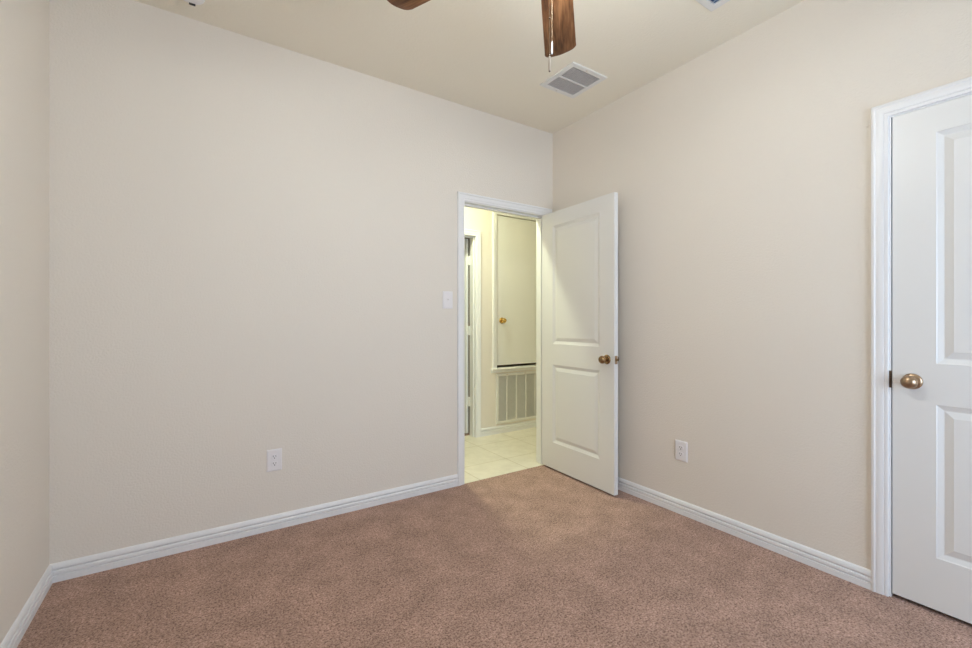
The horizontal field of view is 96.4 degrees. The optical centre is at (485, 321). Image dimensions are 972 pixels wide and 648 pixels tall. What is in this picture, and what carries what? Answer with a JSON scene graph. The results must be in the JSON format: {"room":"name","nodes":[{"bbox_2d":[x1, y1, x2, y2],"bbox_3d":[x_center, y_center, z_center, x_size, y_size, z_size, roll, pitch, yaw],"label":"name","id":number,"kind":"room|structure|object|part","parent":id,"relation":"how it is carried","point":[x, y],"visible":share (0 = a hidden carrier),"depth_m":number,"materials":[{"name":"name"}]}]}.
{"room":"empty bedroom","nodes":[
{"label":"empty bedroom","id":0,"kind":"room"},
{"bbox_2d":[0,0,48,643],"bbox_3d":[-0.934,-0.157,0.298,0.115,2.820,3.900,0,0,-34],"label":"wall","id":1,"kind":"structure","parent":0,"point":[24,24],"depth_m":1.67,"materials":[{"name":"beige paint"}]},
{"bbox_2d":[0,564,52,647],"bbox_3d":[-0.881,1.131,0.333,0.013,0.083,3.900,0,0,-34],"label":"baseboard","id":2,"kind":"structure","parent":1,"relation":"attached to","point":[12,639],"depth_m":1.68,"materials":[{"name":"white paint"}]},
{"bbox_2d":[49,0,552,563],"bbox_3d":[-0.194,-0.202,3.196,4.551,2.930,0.115,0,0,-34],"label":"wall","id":3,"kind":"structure","parent":0,"point":[253,242],"depth_m":2.35,"materials":[{"name":"beige paint"}]},
{"bbox_2d":[50,474,457,582],"bbox_3d":[-1.081,1.131,2.531,2.106,0.083,0.013,0,0,-34],"label":"baseboard","id":4,"kind":"structure","parent":3,"relation":"attached to","point":[82,566],"depth_m":2.34,"materials":[{"name":"white paint"}]},
{"bbox_2d":[267,448,281,471],"bbox_3d":[-1.196,0.781,2.458,0.079,0.122,0.010,0,0,-34],"label":"electrical outlet","id":5,"kind":"object","parent":3,"relation":"attached to","point":[274,456],"visible":1,"depth_m":2.46,"materials":[{"name":"white plastic"}]},
{"bbox_2d":[271,454,277,459],"bbox_3d":[-1.194,0.761,2.455,0.034,0.027,0.004,0,0,-34],"label":"receptacle","id":6,"kind":"object","parent":5,"relation":"attached to","point":[273,456],"depth_m":2.45,"materials":[{"name":"white plastic"}]},
{"bbox_2d":[271,461,277,465],"bbox_3d":[-1.194,0.800,2.455,0.034,0.027,0.004,0,0,-34],"label":"receptacle","id":7,"kind":"object","parent":5,"relation":"attached to","point":[273,463],"depth_m":2.45,"materials":[{"name":"white plastic"}]},
{"bbox_2d":[443,291,452,308],"bbox_3d":[-0.267,-0.155,3.067,0.079,0.122,0.020,0,0,-34],"label":"light switch","id":8,"kind":"object","parent":3,"relation":"attached to","point":[447,295],"visible":1,"depth_m":3.07,"materials":[{"name":"white plastic"}]},
{"bbox_2d":[457,191,551,485],"bbox_3d":[0.135,0.122,3.414,0.898,2.113,0.149,0,0,-34],"label":"door frame","id":9,"kind":"structure","parent":3,"relation":"attached to","point":[464,200],"depth_m":3.20,"materials":[{"name":"white paint"}]},
{"bbox_2d":[542,192,618,495],"bbox_3d":[0.673,0.146,3.234,0.169,2.026,0.784,0,0,-31],"label":"door","id":10,"kind":"structure","parent":3,"relation":"in","point":[580,358],"depth_m":3.17,"materials":[{"name":"white paint"}]},
{"bbox_3d":[0.791,0.255,2.936,0.061,0.054,0.054,0,0,-31],"label":"knob","id":11,"kind":"part","parent":10,"relation":"part of","materials":[{"name":"gold metal"}]},
{"bbox_2d":[134,0,803,133],"bbox_3d":[0.373,-1.617,1.164,3.251,0.100,4.130,0,0,-34],"label":"ceiling","id":12,"kind":"structure","parent":0,"point":[488,56],"depth_m":2.39,"materials":[{"name":"beige paint"}]},
{"bbox_2d":[184,0,204,5],"bbox_3d":[-1.392,-1.546,2.048,0.124,0.043,0.124,0,0,-34],"label":"smoke detector","id":13,"kind":"object","parent":12,"relation":"attached to","point":[191,2],"visible":1,"depth_m":2.08,"materials":[{"name":"white plastic"}]},
{"bbox_2d":[387,0,575,71],"bbox_3d":[0.197,-1.143,1.328,1.246,0.849,1.249,0,0,-34],"label":"ceiling fan","id":14,"kind":"object","parent":12,"relation":"hanging from","point":[557,15],"visible":1,"depth_m":1.77,"materials":[{"name":"brown wood"}]},
{"bbox_3d":[-0.150,-1.232,1.569,0.485,0.006,0.144,0,13,30],"label":"blade","id":15,"kind":"part","parent":14,"relation":"part of","materials":[{"name":"brown wood"}]},
{"bbox_3d":[0.183,-0.977,1.250,0.002,0.427,0.002,0,0,-34],"label":"pull chain","id":16,"kind":"part","parent":14,"relation":"part of","materials":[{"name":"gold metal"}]},
{"bbox_3d":[0.293,-1.232,1.765,0.144,0.006,0.485,-13,-3,12],"label":"blade","id":17,"kind":"part","parent":14,"relation":"part of","materials":[{"name":"brown wood"}]},
{"bbox_2d":[540,61,606,97],"bbox_3d":[0.566,-1.562,2.826,0.303,0.011,0.307,0,0,-34],"label":"ceiling vent","id":18,"kind":"object","parent":12,"relation":"in","point":[574,79],"visible":1,"depth_m":2.81,"materials":[{"name":"white metal"}]},
{"bbox_2d":[696,0,729,11],"bbox_3d":[1.040,-1.561,1.999,0.360,0.013,0.210,0,0,-34],"label":"ceiling vent","id":19,"kind":"object","parent":12,"relation":"in","point":[711,5],"visible":1,"depth_m":2.13,"materials":[{"name":"white metal"}]},
{"bbox_2d":[17,427,971,647],"bbox_3d":[0.579,1.218,1.927,4.436,0.090,5.175,0,0,-34],"label":"floor","id":20,"kind":"structure","parent":0,"point":[542,556],"depth_m":1.91,"materials":[{"name":"carpet"}]},
{"bbox_2d":[465,207,535,427],"bbox_3d":[-0.512,-0.197,4.239,3.700,2.940,0.115,0,0,-34],"label":"wall","id":21,"kind":"structure","parent":0,"point":[475,219],"depth_m":4.51,"materials":[{"name":"beige paint"}]},
{"bbox_2d":[465,239,469,432],"bbox_3d":[-0.410,0.146,4.790,0.039,2.030,0.724,0,0,-41],"label":"door","id":22,"kind":"structure","parent":21,"relation":"in","point":[467,258],"depth_m":4.53,"materials":[{"name":"white paint"}]},
{"bbox_2d":[465,229,480,437],"bbox_3d":[-0.431,0.123,4.282,0.832,2.111,0.132,0,0,-34],"label":"door frame","id":23,"kind":"structure","parent":21,"relation":"attached to","point":[474,235],"depth_m":4.45,"materials":[{"name":"white paint"}]},
{"bbox_2d":[481,420,535,436],"bbox_3d":[0.506,1.137,4.837,1.343,0.083,0.013,0,0,-34],"label":"baseboard","id":24,"kind":"structure","parent":21,"relation":"attached to","point":[505,428],"depth_m":4.65,"materials":[{"name":"white paint"}]},
{"bbox_2d":[491,365,535,372],"bbox_3d":[0.387,0.509,4.743,0.780,0.048,0.038,0,0,-34],"label":"ledge","id":25,"kind":"object","parent":21,"relation":"attached to","point":[532,367],"visible":0.66,"depth_m":4.67,"materials":[{"name":"white paint"}]},
{"bbox_2d":[492,211,535,367],"bbox_3d":[0.381,-0.350,4.751,0.742,1.669,0.018,0,0,-34],"label":"door frame","id":26,"kind":"structure","parent":21,"relation":"attached to","point":[494,214],"depth_m":4.55,"materials":[{"name":"white paint"}]},
{"bbox_2d":[496,371,535,423],"bbox_3d":[0.390,0.811,4.756,0.675,0.526,0.019,0,0,-34],"label":"air vent","id":27,"kind":"object","parent":21,"relation":"in","point":[516,391],"visible":0.82,"depth_m":4.71,"materials":[{"name":"white metal"}]},
{"bbox_2d":[497,215,535,364],"bbox_3d":[0.383,-0.335,4.747,0.630,1.587,0.102,0,0,-34],"label":"door","id":28,"kind":"structure","parent":21,"relation":"in","point":[516,238],"depth_m":4.72,"materials":[{"name":"white paint"}]},
{"bbox_2d":[465,238,535,431],"bbox_3d":[-1.246,-0.127,5.075,3.400,2.700,2.090,0,0,-34],"label":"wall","id":29,"kind":"structure","parent":0,"point":[465,238],"depth_m":4.64,"materials":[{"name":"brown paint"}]},
{"bbox_2d":[553,0,971,569],"bbox_3d":[1.680,-0.152,2.030,0.115,2.830,3.900,0,0,-34],"label":"wall","id":30,"kind":"structure","parent":0,"point":[740,173],"depth_m":2.30,"materials":[{"name":"beige paint"}]},
{"bbox_2d":[675,439,687,462],"bbox_3d":[1.191,0.788,2.656,0.010,0.122,0.079,0,0,-34],"label":"electrical outlet","id":31,"kind":"object","parent":30,"relation":"attached to","point":[681,447],"visible":1,"depth_m":2.65,"materials":[{"name":"white plastic"}]},
{"bbox_2d":[618,477,870,589],"bbox_3d":[1.119,1.131,2.762,0.013,0.083,2.060,0,0,-34],"label":"baseboard","id":32,"kind":"structure","parent":30,"relation":"attached to","point":[853,573],"depth_m":2.28,"materials":[{"name":"white paint"}]},
{"bbox_2d":[871,76,971,596],"bbox_3d":[1.981,0.119,1.561,0.132,2.108,0.895,0,0,-34],"label":"door frame","id":33,"kind":"structure","parent":30,"relation":"attached to","point":[881,115],"depth_m":1.87,"materials":[{"name":"white paint"}]},
{"bbox_3d":[1.727,0.244,1.857,0.007,0.072,0.008,0,0,-34],"label":"strike plate","id":34,"kind":"part","parent":33,"relation":"part of","materials":[{"name":"brown metal"}]},
{"bbox_2d":[892,94,971,623],"bbox_3d":[1.931,0.142,1.522,0.102,2.026,0.770,0,0,-34],"label":"door","id":35,"kind":"structure","parent":30,"relation":"in","point":[932,145],"depth_m":1.75,"materials":[{"name":"white paint"}]},
{"bbox_3d":[1.735,0.246,1.781,0.061,0.054,0.054,0,0,-34],"label":"knob","id":36,"kind":"part","parent":35,"relation":"part of","materials":[{"name":"gold metal"}]}
]}

